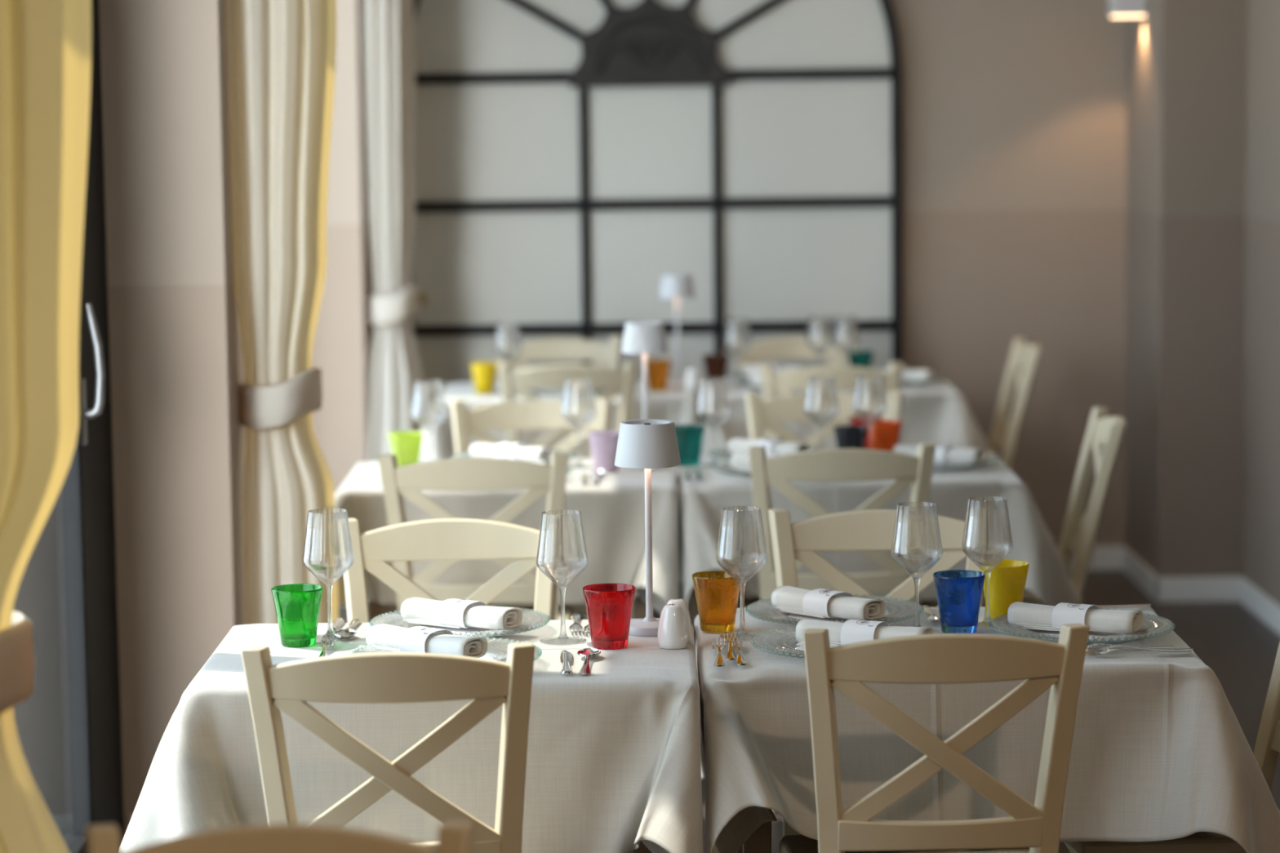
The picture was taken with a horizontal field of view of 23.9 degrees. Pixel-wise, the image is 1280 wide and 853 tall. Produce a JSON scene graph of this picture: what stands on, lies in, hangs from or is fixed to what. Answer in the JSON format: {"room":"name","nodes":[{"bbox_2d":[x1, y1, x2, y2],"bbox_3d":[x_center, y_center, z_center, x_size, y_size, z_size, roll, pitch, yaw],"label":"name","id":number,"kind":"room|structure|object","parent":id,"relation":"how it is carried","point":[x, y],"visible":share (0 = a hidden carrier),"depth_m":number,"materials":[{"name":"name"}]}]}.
{"room":"restaurant dining room","nodes":[
{"label":"restaurant dining room","id":0,"kind":"room"},
{"bbox_2d":[98,0,373,835],"bbox_3d":[-1.105,-0.027,2.394,0.350,2.950,16.970,-1,6,0],"label":"wall","id":1,"kind":"structure","parent":0,"point":[177,376],"depth_m":6.84,"materials":[{"name":"paint"}]},
{"bbox_2d":[0,0,91,852],"bbox_3d":[-0.814,-0.140,3.905,0.257,2.817,0.631,-1,6,0],"label":"curtain","id":2,"kind":"object","parent":1,"relation":"hanging from","point":[46,45],"visible":1,"depth_m":3.75,"materials":[{"name":"beige fabric"}]},
{"bbox_2d":[12,0,124,852],"bbox_3d":[-1.235,-0.227,5.314,0.556,2.730,3.089,-2,6,-9],"label":"door","id":3,"kind":"structure","parent":1,"relation":"in","point":[68,729],"depth_m":6.64,"materials":[{"name":"black metal"}]},
{"bbox_2d":[12,499,66,839],"bbox_3d":[-1.511,-0.389,6.765,0.488,2.710,0.040,-1,6,0],"label":"door glass pane","id":4,"kind":"object","parent":3,"relation":"attached to","point":[38,719],"depth_m":6.85,"materials":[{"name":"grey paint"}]},
{"bbox_2d":[225,0,338,624],"bbox_3d":[-0.831,-0.489,7.188,0.254,2.814,0.620,-1,6,0],"label":"curtain","id":5,"kind":"object","parent":1,"relation":"hanging from","point":[282,54],"visible":0.67,"depth_m":6.96,"materials":[{"name":"beige fabric"}]},
{"bbox_2d":[360,0,425,462],"bbox_3d":[-0.873,-0.833,10.409,0.246,2.814,0.540,-1,6,0],"label":"curtain","id":6,"kind":"object","parent":1,"relation":"hanging from","point":[393,361],"visible":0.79,"depth_m":10.23,"materials":[{"name":"beige fabric"}]},
{"bbox_2d":[337,569,1279,852],"bbox_3d":[2.717,1.424,2.554,8.000,0.060,16.970,-1,6,0],"label":"floor","id":7,"kind":"structure","parent":0,"point":[1239,647],"depth_m":9.47,"materials":[{"name":"brown wood"}]},
{"bbox_2d":[85,819,475,852],"bbox_3d":[-0.401,0.915,3.226,0.444,0.884,0.542,-1,6,0],"label":"dining chair","id":8,"kind":"object","parent":7,"relation":"on","point":[453,836],"visible":1,"depth_m":3.42,"materials":[{"name":"beige paint"}]},
{"bbox_2d":[240,642,534,852],"bbox_3d":[-0.373,0.744,4.820,0.444,0.884,0.542,-1,6,0],"label":"dining chair","id":9,"kind":"object","parent":7,"relation":"on","point":[374,677],"visible":0.82,"depth_m":4.55,"materials":[{"name":"beige paint"}]},
{"bbox_2d":[337,515,562,622],"bbox_3d":[-0.360,0.644,5.757,0.444,0.884,0.542,-1,6,-2],"label":"dining chair","id":10,"kind":"object","parent":7,"relation":"on","point":[443,539],"visible":0.42,"depth_m":5.94,"materials":[{"name":"beige paint"}]},
{"bbox_2d":[377,452,575,620],"bbox_3d":[-0.382,0.478,7.306,0.444,0.884,0.542,-1,6,0],"label":"dining chair","id":11,"kind":"object","parent":7,"relation":"on","point":[473,473],"visible":0.44,"depth_m":7.04,"materials":[{"name":"beige paint"}]},
{"bbox_2d":[367,594,645,622],"bbox_3d":[-0.324,0.499,7.772,0.824,0.742,0.610,-1,6,0],"label":"dining table","id":12,"kind":"object","parent":7,"relation":"on","point":[375,608],"visible":0.12,"depth_m":7.53,"materials":[{"name":"fabric"}]},
{"bbox_2d":[334,458,679,613],"bbox_3d":[-0.388,0.313,7.763,0.966,0.394,1.026,-1,6,0],"label":"tablecloth","id":13,"kind":"object","parent":12,"relation":"on","point":[612,510],"visible":0.52,"depth_m":7.42,"materials":[{"name":"grey fabric"}]},
{"bbox_2d":[388,431,423,466],"bbox_3d":[-0.601,0.067,7.772,0.090,0.101,0.090,-6,8,-41],"label":"tumbler","id":14,"kind":"object","parent":13,"relation":"on","point":[406,445],"visible":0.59,"depth_m":7.74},
{"bbox_2d":[411,384,447,461],"bbox_3d":[-0.545,-0.004,7.828,0.092,0.228,0.092,5,8,43],"label":"wine glass","id":15,"kind":"object","parent":13,"relation":"on","point":[429,433],"visible":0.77,"depth_m":7.83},
{"bbox_2d":[411,384,447,428],"bbox_3d":[-0.546,-0.051,7.823,0.092,0.133,0.092,5,8,43],"label":"bowl","id":16,"kind":"object","parent":15,"relation":"on","point":[415,384],"depth_m":7.82,"materials":[{"name":"clear glass"}]},
{"bbox_2d":[560,380,596,469],"bbox_3d":[-0.158,-0.007,7.818,0.092,0.228,0.092,2,7,24],"label":"wine glass","id":17,"kind":"object","parent":13,"relation":"on","point":[579,465],"visible":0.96,"depth_m":7.82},
{"bbox_2d":[560,380,596,431],"bbox_3d":[-0.159,-0.055,7.813,0.092,0.133,0.092,2,7,24],"label":"bowl","id":18,"kind":"object","parent":17,"relation":"on","point":[565,380],"depth_m":7.81,"materials":[{"name":"clear glass"}]},
{"bbox_2d":[587,430,618,472],"bbox_3d":[-0.087,0.065,7.731,0.090,0.101,0.090,-3,7,-21],"label":"tumbler","id":19,"kind":"object","parent":13,"relation":"on","point":[603,444],"visible":0.8,"depth_m":7.70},
{"bbox_2d":[622,321,667,470],"bbox_3d":[0.013,-0.080,7.786,0.118,0.376,0.118,3,7,33],"label":"table lamp","id":20,"kind":"object","parent":13,"relation":"on","point":[644,338],"visible":0.68,"depth_m":7.73,"materials":[{"name":"grey"}]},
{"bbox_3d":[-0.334,0.095,7.894,0.172,0.001,0.170,2,7,21],"label":"doily","id":21,"kind":"object","parent":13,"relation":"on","visible":0},
{"bbox_2d":[449,450,573,461],"bbox_3d":[-0.334,0.088,7.894,0.323,0.024,0.323,-3,7,-22],"label":"glass plate","id":22,"kind":"object","parent":21,"relation":"on","point":[467,455],"visible":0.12,"depth_m":7.93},
{"bbox_2d":[470,442,553,461],"bbox_3d":[-0.334,0.066,7.891,0.228,0.044,0.074,3,7,34],"label":"rolled napkin","id":23,"kind":"object","parent":22,"relation":"on","point":[522,451],"visible":0.87,"depth_m":7.86,"materials":[{"name":"white fabric"}]},
{"bbox_2d":[450,397,610,619],"bbox_3d":[-0.295,0.389,8.133,0.444,0.884,0.542,-1,6,0],"label":"dining chair","id":24,"kind":"object","parent":7,"relation":"on","point":[521,415],"visible":0.31,"depth_m":8.32,"materials":[{"name":"beige paint"}]},
{"bbox_2d":[495,335,622,370],"bbox_3d":[-0.278,0.152,10.346,0.444,0.884,0.542,-1,6,0],"label":"dining chair","id":25,"kind":"object","parent":7,"relation":"on","point":[548,348],"visible":0.26,"depth_m":10.53,"materials":[{"name":"beige paint"}]},
{"bbox_2d":[497,360,637,618],"bbox_3d":[-0.223,0.212,9.771,0.444,0.884,0.542,-1,6,0],"label":"dining chair","id":26,"kind":"object","parent":7,"relation":"on","point":[554,376],"visible":0.28,"depth_m":9.49,"materials":[{"name":"beige paint"}]},
{"bbox_2d":[631,840,651,852],"bbox_3d":[-0.318,0.767,5.266,0.824,0.742,0.610,-1,6,0],"label":"dining table","id":27,"kind":"object","parent":7,"relation":"on","point":[642,848],"visible":0.12,"depth_m":5.02,"materials":[{"name":"brown wood"}]},
{"bbox_2d":[120,617,703,852],"bbox_3d":[-0.382,0.581,5.257,0.966,0.394,1.026,-1,6,0],"label":"tablecloth","id":28,"kind":"object","parent":27,"relation":"on","point":[614,755],"visible":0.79,"depth_m":4.92,"materials":[{"name":"grey fabric"}]},
{"bbox_2d":[271,583,323,647],"bbox_3d":[-0.599,0.332,5.293,0.090,0.101,0.090,-4,7,-26],"label":"tumbler","id":29,"kind":"object","parent":28,"relation":"on","point":[297,606],"visible":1,"depth_m":5.26,"materials":[{"name":"green glass"}]},
{"bbox_2d":[302,510,355,642],"bbox_3d":[-0.550,0.262,5.345,0.092,0.228,0.092,-1,6,0],"label":"wine glass","id":30,"kind":"object","parent":28,"relation":"on","point":[330,631],"visible":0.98,"depth_m":5.35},
{"bbox_2d":[302,510,355,585],"bbox_3d":[-0.550,0.215,5.339,0.092,0.133,0.092,-1,6,0],"label":"bowl","id":31,"kind":"object","parent":30,"relation":"on","point":[346,510],"depth_m":5.34,"materials":[{"name":"clear glass"}]},
{"bbox_2d":[352,635,542,662],"bbox_3d":[-0.325,0.390,5.070,0.323,0.024,0.323,-3,6,-19],"label":"glass plate","id":32,"kind":"object","parent":28,"relation":"on","point":[497,649],"visible":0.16,"depth_m":5.13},
{"bbox_2d":[365,623,487,657],"bbox_3d":[-0.361,0.363,5.117,0.228,0.044,0.074,4,8,40],"label":"rolled napkin","id":33,"kind":"object","parent":32,"relation":"on","point":[419,639],"visible":0.92,"depth_m":5.09,"materials":[{"name":"white fabric"}]},
{"bbox_2d":[368,604,550,638],"bbox_3d":[-0.322,0.355,5.398,0.323,0.024,0.323,0,6,11],"label":"glass plate","id":34,"kind":"object","parent":28,"relation":"on","point":[532,620],"visible":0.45,"depth_m":5.39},
{"bbox_2d":[400,597,522,629],"bbox_3d":[-0.318,0.333,5.401,0.228,0.044,0.074,3,7,34],"label":"rolled napkin","id":35,"kind":"object","parent":34,"relation":"on","point":[451,613],"visible":0.99,"depth_m":5.37,"materials":[{"name":"white fabric"}]},
{"bbox_2d":[536,511,588,644],"bbox_3d":[-0.136,0.263,5.288,0.092,0.228,0.092,1,6,13],"label":"wine glass","id":36,"kind":"object","parent":28,"relation":"on","point":[562,639],"visible":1,"depth_m":5.29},
{"bbox_2d":[536,511,588,586],"bbox_3d":[-0.136,0.216,5.283,0.092,0.133,0.092,1,6,13],"label":"bowl","id":37,"kind":"object","parent":36,"relation":"on","point":[580,512],"depth_m":5.28,"materials":[{"name":"clear glass"}]},
{"bbox_2d":[582,582,635,649],"bbox_3d":[-0.053,0.330,5.237,0.093,0.104,0.093,4,8,35],"label":"tumbler","id":38,"kind":"object","parent":28,"relation":"on","point":[609,606],"visible":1,"depth_m":5.21,"materials":[{"name":"red glass"}]},
{"bbox_2d":[614,419,680,636],"bbox_3d":[0.015,0.179,5.364,0.118,0.376,0.118,-1,6,0],"label":"table lamp","id":39,"kind":"object","parent":28,"relation":"on","point":[646,444],"visible":0.91,"depth_m":5.32,"materials":[{"name":"grey"}]},
{"bbox_2d":[657,604,687,649],"bbox_3d":[0.056,0.344,5.226,0.052,0.076,0.052,-1,6,0],"label":"shaker","id":40,"kind":"object","parent":28,"relation":"on","point":[672,634],"visible":1,"depth_m":5.21,"materials":[{"name":"white ceramic"}]},
{"bbox_2d":[736,821,771,852],"bbox_3d":[0.529,0.747,5.356,0.824,0.742,0.610,-1,6,0],"label":"dining table","id":41,"kind":"object","parent":7,"relation":"on","point":[760,842],"visible":0.09,"depth_m":5.11,"materials":[{"name":"brown wood"}]},
{"bbox_2d":[694,607,1279,852],"bbox_3d":[0.603,0.564,5.332,1.018,0.402,1.106,-1,6,0],"label":"tablecloth","id":42,"kind":"object","parent":41,"relation":"on","point":[1160,751],"visible":0.72,"depth_m":5.00,"materials":[{"name":"grey fabric"}]},
{"bbox_2d":[691,570,742,633],"bbox_3d":[0.138,0.314,5.385,0.090,0.101,0.090,4,8,36],"label":"tumbler","id":43,"kind":"object","parent":42,"relation":"on","point":[717,592],"visible":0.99,"depth_m":5.36,"materials":[{"name":"orange glass"}]},
{"bbox_2d":[715,508,768,640],"bbox_3d":[0.179,0.257,5.310,0.092,0.228,0.092,-5,8,-35],"label":"wine glass","id":44,"kind":"object","parent":42,"relation":"on","point":[745,636],"visible":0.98,"depth_m":5.31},
{"bbox_2d":[715,508,768,582],"bbox_3d":[0.178,0.210,5.305,0.092,0.133,0.092,-5,8,-35],"label":"bowl","id":45,"kind":"object","parent":44,"relation":"on","point":[760,508],"depth_m":5.30,"materials":[{"name":"clear glass"}]},
{"bbox_2d":[787,613,848,622],"bbox_3d":[0.352,0.346,5.473,0.170,0.001,0.172,-3,6,-17],"label":"doily","id":46,"kind":"object","parent":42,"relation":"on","point":[793,615],"visible":0.1,"depth_m":5.46,"materials":[{"name":"white"}]},
{"bbox_2d":[745,593,924,626],"bbox_3d":[0.352,0.339,5.473,0.323,0.024,0.323,1,6,11],"label":"glass plate","id":47,"kind":"object","parent":46,"relation":"on","point":[896,610],"visible":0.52,"depth_m":5.46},
{"bbox_2d":[771,586,885,620],"bbox_3d":[0.341,0.318,5.460,0.074,0.044,0.228,-6,8,-43],"label":"rolled napkin","id":48,"kind":"object","parent":47,"relation":"on","point":[820,602],"visible":0.99,"depth_m":5.43,"materials":[{"name":"white fabric"}]},
{"bbox_2d":[751,625,892,658],"bbox_3d":[0.349,0.373,5.151,0.323,0.024,0.323,1,6,12],"label":"glass plate","id":49,"kind":"object","parent":42,"relation":"on","point":[782,642],"visible":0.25,"depth_m":5.16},
{"bbox_2d":[795,618,933,647],"bbox_3d":[0.382,0.352,5.137,0.228,0.044,0.074,2,7,26],"label":"rolled napkin","id":50,"kind":"object","parent":49,"relation":"on","point":[852,631],"visible":0.62,"depth_m":5.11,"materials":[{"name":"white fabric"}]},
{"bbox_2d":[890,506,942,634],"bbox_3d":[0.489,0.250,5.338,0.092,0.228,0.092,3,7,34],"label":"wine glass","id":51,"kind":"object","parent":42,"relation":"on","point":[917,580],"visible":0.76,"depth_m":5.34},
{"bbox_2d":[890,506,942,577],"bbox_3d":[0.488,0.203,5.333,0.092,0.133,0.092,3,7,34],"label":"bowl","id":52,"kind":"object","parent":51,"relation":"on","point":[897,506],"depth_m":5.33,"materials":[{"name":"clear glass"}]},
{"bbox_2d":[933,569,985,634],"bbox_3d":[0.564,0.312,5.339,0.093,0.104,0.093,-4,7,-26],"label":"tumbler","id":53,"kind":"object","parent":42,"relation":"on","point":[958,592],"visible":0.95,"depth_m":5.31,"materials":[{"name":"blue glass"}]},
{"bbox_2d":[961,499,1013,628],"bbox_3d":[0.621,0.242,5.401,0.092,0.228,0.092,-3,6,-18],"label":"wine glass","id":54,"kind":"object","parent":42,"relation":"on","point":[984,624],"visible":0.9,"depth_m":5.40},
{"bbox_2d":[961,499,1013,570],"bbox_3d":[0.620,0.195,5.396,0.092,0.133,0.092,-3,6,-18],"label":"bowl","id":55,"kind":"object","parent":54,"relation":"on","point":[968,500],"depth_m":5.39,"materials":[{"name":"clear glass"}]},
{"bbox_2d":[979,560,1029,619],"bbox_3d":[0.660,0.298,5.474,0.090,0.101,0.090,-2,6,-13],"label":"tumbler","id":56,"kind":"object","parent":42,"relation":"on","point":[1007,581],"visible":0.66,"depth_m":5.44,"materials":[{"name":"glass"}]},
{"bbox_2d":[1033,629,1124,639],"bbox_3d":[0.772,0.361,5.284,0.172,0.001,0.170,4,8,38],"label":"doily","id":57,"kind":"object","parent":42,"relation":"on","point":[1091,633],"visible":0.09,"depth_m":5.28,"materials":[{"name":"white"}]},
{"bbox_2d":[989,608,1175,644],"bbox_3d":[0.772,0.354,5.284,0.323,0.024,0.323,0,6,3],"label":"glass plate","id":58,"kind":"object","parent":57,"relation":"on","point":[1153,626],"visible":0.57,"depth_m":5.21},
{"bbox_2d":[1007,601,1142,633],"bbox_3d":[0.761,0.332,5.281,0.228,0.044,0.074,3,7,28],"label":"rolled napkin","id":59,"kind":"object","parent":58,"relation":"on","point":[1029,615],"visible":0.93,"depth_m":5.25,"materials":[{"name":"white fabric"}]},
{"bbox_2d":[732,333,859,597],"bbox_3d":[0.547,0.148,10.286,0.444,0.884,0.542,-1,6,0],"label":"dining chair","id":60,"kind":"object","parent":7,"relation":"on","point":[787,348],"visible":0.24,"depth_m":10.47,"materials":[{"name":"beige paint"}]},
{"bbox_2d":[745,390,902,596],"bbox_3d":[0.519,0.367,8.243,0.444,0.884,0.542,-1,6,0],"label":"dining chair","id":61,"kind":"object","parent":7,"relation":"on","point":[819,406],"visible":0.25,"depth_m":8.43,"materials":[{"name":"beige paint"}]},
{"bbox_2d":[760,362,903,447],"bbox_3d":[0.598,0.219,9.617,0.444,0.884,0.542,-1,6,0],"label":"dining chair","id":62,"kind":"object","parent":7,"relation":"on","point":[822,378],"visible":0.3,"depth_m":9.33,"materials":[{"name":"beige paint"}]},
{"bbox_2d":[744,443,936,813],"bbox_3d":[0.478,0.458,7.395,0.444,0.884,0.542,-1,6,-1],"label":"dining chair","id":63,"kind":"object","parent":7,"relation":"on","point":[826,464],"visible":0.48,"depth_m":7.13,"materials":[{"name":"beige paint"}]},
{"bbox_2d":[768,506,991,836],"bbox_3d":[0.477,0.628,5.812,0.444,0.884,0.542,-1,6,1],"label":"dining chair","id":64,"kind":"object","parent":7,"relation":"on","point":[872,530],"visible":0.34,"depth_m":6.00,"materials":[{"name":"beige paint"}]},
{"bbox_2d":[778,623,1089,852],"bbox_3d":[0.466,0.723,4.919,0.444,0.884,0.542,-1,6,-2],"label":"dining chair","id":65,"kind":"object","parent":7,"relation":"on","point":[944,658],"visible":0.99,"depth_m":4.67,"materials":[{"name":"beige paint"}]},
{"bbox_2d":[987,337,1041,468],"bbox_3d":[1.058,0.165,10.076,0.542,0.884,0.444,-1,6,0],"label":"dining chair","id":66,"kind":"object","parent":7,"relation":"on","point":[1004,434],"visible":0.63,"depth_m":10.14,"materials":[{"name":"beige paint"}]},
{"bbox_2d":[919,406,1126,607],"bbox_3d":[0.969,0.413,7.766,0.542,0.884,0.444,0,6,2],"label":"dining chair","id":67,"kind":"object","parent":7,"relation":"on","point":[1079,531],"visible":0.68,"depth_m":7.77,"materials":[{"name":"beige paint"}]},
{"bbox_2d":[1058,641,1279,852],"bbox_3d":[0.991,0.676,5.303,0.542,0.884,0.444,-1,6,0],"label":"dining chair","id":68,"kind":"object","parent":7,"relation":"on","point":[1267,748],"visible":0.26,"depth_m":5.12,"materials":[{"name":"beige paint"}]},
{"bbox_3d":[0.529,0.486,7.797,0.824,0.742,0.610,-1,6,0],"label":"dining table","id":69,"kind":"object","parent":7,"relation":"on","visible":0},
{"bbox_2d":[677,453,1077,624],"bbox_3d":[0.603,0.302,7.774,1.018,0.402,1.106,-1,6,0],"label":"tablecloth","id":70,"kind":"object","parent":69,"relation":"on","point":[701,503],"visible":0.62,"depth_m":7.44,"materials":[{"name":"grey fabric"}]},
{"bbox_2d":[675,424,705,466],"bbox_3d":[0.125,0.050,7.850,0.090,0.101,0.090,-1,6,-3],"label":"tumbler","id":71,"kind":"object","parent":70,"relation":"on","point":[689,437],"visible":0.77,"depth_m":7.82,"materials":[{"name":"teal glass"}]},
{"bbox_2d":[697,378,732,467],"bbox_3d":[0.193,-0.011,7.818,0.092,0.228,0.092,-2,6,-16],"label":"wine glass","id":72,"kind":"object","parent":70,"relation":"on","point":[714,463],"visible":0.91,"depth_m":7.82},
{"bbox_2d":[697,378,732,425],"bbox_3d":[0.192,-0.059,7.813,0.092,0.133,0.092,-2,6,-16],"label":"bowl","id":73,"kind":"object","parent":72,"relation":"on","point":[700,379],"depth_m":7.81,"materials":[{"name":"clear glass"}]},
{"bbox_2d":[804,377,839,449],"bbox_3d":[0.470,-0.015,7.818,0.092,0.228,0.092,-4,7,-25],"label":"wine glass","id":74,"kind":"object","parent":70,"relation":"on","point":[821,428],"visible":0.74,"depth_m":7.82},
{"bbox_2d":[804,377,839,424],"bbox_3d":[0.469,-0.062,7.813,0.092,0.133,0.092,-4,7,-25],"label":"bowl","id":75,"kind":"object","parent":74,"relation":"on","point":[808,377],"depth_m":7.81,"materials":[{"name":"clear glass"}]},
{"bbox_2d":[833,425,868,448],"bbox_3d":[0.544,0.052,7.785,0.090,0.101,0.090,-2,6,-13],"label":"tumbler","id":76,"kind":"object","parent":70,"relation":"on","point":[847,437],"visible":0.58,"depth_m":7.75,"materials":[{"name":"black glass"}]},
{"bbox_2d":[852,377,887,449],"bbox_3d":[0.597,-0.019,7.843,0.092,0.228,0.092,-2,6,-9],"label":"wine glass","id":77,"kind":"object","parent":70,"relation":"on","point":[870,427],"visible":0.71,"depth_m":7.84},
{"bbox_2d":[852,377,887,425],"bbox_3d":[0.596,-0.066,7.838,0.092,0.133,0.092,-2,6,-10],"label":"bowl","id":78,"kind":"object","parent":77,"relation":"on","point":[856,377],"depth_m":7.84,"materials":[{"name":"clear glass"}]},
{"bbox_2d":[867,419,902,451],"bbox_3d":[0.640,0.037,7.910,0.090,0.101,0.090,2,7,24],"label":"tumbler","id":79,"kind":"object","parent":70,"relation":"on","point":[885,433],"visible":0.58,"depth_m":7.88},
{"bbox_2d":[933,462,959,466],"bbox_3d":[0.766,0.098,7.745,0.170,0.001,0.172,5,8,42],"label":"doily","id":80,"kind":"object","parent":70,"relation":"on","point":[948,464],"visible":0.23,"depth_m":7.75,"materials":[{"name":"white"}]},
{"bbox_2d":[933,453,1002,471],"bbox_3d":[0.766,0.091,7.745,0.323,0.024,0.323,-3,7,-24],"label":"glass plate","id":81,"kind":"object","parent":80,"relation":"on","point":[988,459],"visible":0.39,"depth_m":7.65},
{"bbox_2d":[893,444,984,463],"bbox_3d":[0.766,0.069,7.742,0.228,0.044,0.074,3,7,28],"label":"rolled napkin","id":82,"kind":"object","parent":81,"relation":"on","point":[944,454],"visible":0.62,"depth_m":7.70,"materials":[{"name":"white fabric"}]},
{"bbox_3d":[0.346,0.118,7.601,0.172,0.001,0.170,-4,7,-30],"label":"doily","id":83,"kind":"object","parent":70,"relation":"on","visible":0},
{"bbox_2d":[713,462,751,478],"bbox_3d":[0.346,0.112,7.600,0.323,0.024,0.323,-4,7,-30],"label":"glass plate","id":84,"kind":"object","parent":83,"relation":"on","point":[725,468],"visible":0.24,"depth_m":7.55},
{"bbox_2d":[730,453,785,471],"bbox_3d":[0.346,0.089,7.598,0.228,0.044,0.074,2,7,23],"label":"rolled napkin","id":85,"kind":"object","parent":84,"relation":"on","point":[741,462],"visible":0.27,"depth_m":7.61,"materials":[{"name":"white fabric"}]},
{"bbox_3d":[0.341,0.084,7.924,0.172,0.001,0.170,-2,6,-13],"label":"doily","id":86,"kind":"object","parent":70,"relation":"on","visible":0},
{"bbox_2d":[709,446,825,459],"bbox_3d":[0.341,0.077,7.924,0.328,0.024,0.328,-4,7,-26],"label":"glass plate","id":87,"kind":"object","parent":86,"relation":"on","point":[724,453],"visible":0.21,"depth_m":7.94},
{"bbox_2d":[728,438,811,454],"bbox_3d":[0.341,0.055,7.921,0.228,0.044,0.074,4,8,40],"label":"rolled napkin","id":88,"kind":"object","parent":87,"relation":"on","point":[736,446],"visible":0.72,"depth_m":7.90,"materials":[{"name":"white fabric"}]},
{"bbox_3d":[-0.232,0.259,10.009,0.824,0.742,0.610,-1,6,0],"label":"dining table","id":89,"kind":"object","parent":7,"relation":"on","visible":0},
{"bbox_2d":[419,380,697,490],"bbox_3d":[-0.295,0.073,10.000,0.966,0.394,1.026,-1,6,0],"label":"tablecloth","id":90,"kind":"object","parent":89,"relation":"on","point":[679,406],"visible":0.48,"depth_m":9.66,"materials":[{"name":"grey fabric"}]},
{"bbox_2d":[470,361,497,394],"bbox_3d":[-0.507,-0.157,9.859,0.090,0.101,0.090,-5,7,-32],"label":"tumbler","id":91,"kind":"object","parent":90,"relation":"on","point":[484,373],"visible":1,"depth_m":9.83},
{"bbox_2d":[528,387,608,396],"bbox_3d":[-0.236,-0.118,9.813,0.323,0.024,0.323,-3,7,-23],"label":"glass plate","id":92,"kind":"object","parent":90,"relation":"on","point":[545,393],"visible":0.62,"depth_m":9.72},
{"bbox_2d":[647,359,671,391],"bbox_3d":[0.058,-0.166,9.878,0.090,0.101,0.090,2,7,27],"label":"tumbler","id":93,"kind":"object","parent":90,"relation":"on","point":[658,370],"visible":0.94,"depth_m":9.85,"materials":[{"name":"orange glass"}]},
{"bbox_2d":[659,273,695,389],"bbox_3d":[0.124,-0.313,9.953,0.118,0.376,0.118,-3,7,-24],"label":"table lamp","id":94,"kind":"object","parent":90,"relation":"on","point":[673,286],"visible":0.91,"depth_m":9.91,"materials":[{"name":"grey"}]},
{"bbox_2d":[684,368,700,391],"bbox_3d":[0.170,-0.153,9.860,0.052,0.076,0.052,-2,6,-11],"label":"shaker","id":95,"kind":"object","parent":90,"relation":"on","point":[691,383],"visible":1,"depth_m":9.84,"materials":[{"name":"white ceramic"}]},
{"bbox_3d":[0.615,0.242,10.069,0.824,0.742,0.610,-1,6,0],"label":"dining table","id":96,"kind":"object","parent":7,"relation":"on","visible":0},
{"bbox_2d":[695,377,990,457],"bbox_3d":[0.689,0.058,10.046,1.018,0.402,1.106,-1,6,0],"label":"tablecloth","id":97,"kind":"object","parent":96,"relation":"on","point":[936,413],"visible":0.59,"depth_m":9.71,"materials":[{"name":"grey fabric"}]},
{"bbox_2d":[702,354,728,386],"bbox_3d":[0.253,-0.188,10.057,0.090,0.101,0.090,-4,7,-27],"label":"tumbler","id":98,"kind":"object","parent":97,"relation":"on","point":[715,365],"visible":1,"depth_m":10.03,"materials":[{"name":"brown glass"}]},
{"bbox_2d":[728,370,750,380],"bbox_3d":[0.458,-0.169,10.206,0.323,0.024,0.323,-2,6,-12],"label":"glass plate","id":99,"kind":"object","parent":97,"relation":"on","point":[732,375],"visible":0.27,"depth_m":10.17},
{"bbox_2d":[742,363,808,376],"bbox_3d":[0.458,-0.191,10.203,0.228,0.044,0.074,3,7,34],"label":"rolled napkin","id":100,"kind":"object","parent":99,"relation":"on","point":[748,369],"visible":0.43,"depth_m":10.21,"materials":[{"name":"white fabric"}]},
{"bbox_2d":[846,351,873,368],"bbox_3d":[0.738,-0.200,10.117,0.090,0.101,0.090,-7,9,-44],"label":"tumbler","id":101,"kind":"object","parent":97,"relation":"on","point":[855,358],"visible":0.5,"depth_m":10.08,"materials":[{"name":"teal glass"}]},
{"bbox_2d":[900,374,946,386],"bbox_3d":[0.853,-0.150,9.992,0.323,0.024,0.323,-4,7,-26],"label":"glass plate","id":102,"kind":"object","parent":97,"relation":"on","point":[936,378],"visible":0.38,"depth_m":9.91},
{"bbox_2d":[876,368,933,382],"bbox_3d":[0.853,-0.172,9.989,0.228,0.044,0.074,2,7,23],"label":"rolled napkin","id":103,"kind":"object","parent":102,"relation":"on","point":[908,375],"visible":0.39,"depth_m":9.94,"materials":[{"name":"white fabric"}]},
{"bbox_2d":[890,0,1127,546],"bbox_3d":[0.249,-0.943,10.806,3.080,2.950,0.150,-1,6,0],"label":"wall","id":104,"kind":"structure","parent":0,"point":[1014,113],"depth_m":10.75,"materials":[{"name":"beige paint"}]},
{"bbox_2d":[411,0,902,539],"bbox_3d":[0.040,-0.839,10.703,1.770,2.570,0.077,-1,6,0],"label":"window","id":105,"kind":"structure","parent":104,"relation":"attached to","point":[571,157],"depth_m":10.70,"materials":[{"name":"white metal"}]},
{"bbox_2d":[1124,0,1279,605],"bbox_3d":[4.219,-0.093,2.419,4.960,2.950,17.020,-1,6,0],"label":"wall","id":106,"kind":"structure","parent":0,"point":[1202,451],"depth_m":10.06,"materials":[{"name":"brown paint"}]},
{"bbox_2d":[1108,0,1146,17],"bbox_3d":[1.665,-1.481,10.323,0.115,0.164,0.100,-1,6,0],"label":"wall sconce","id":107,"kind":"object","parent":106,"relation":"attached to","point":[1117,8],"visible":1,"depth_m":10.28,"materials":[{"name":"grey"}]},
{"bbox_2d":[1055,546,1279,634],"bbox_3d":[2.833,0.640,9.192,7.510,0.085,3.404,-1,6,0],"label":"baseboard","id":108,"kind":"structure","parent":106,"relation":"attached to","point":[1199,588],"depth_m":10.16,"materials":[{"name":"white paint"}]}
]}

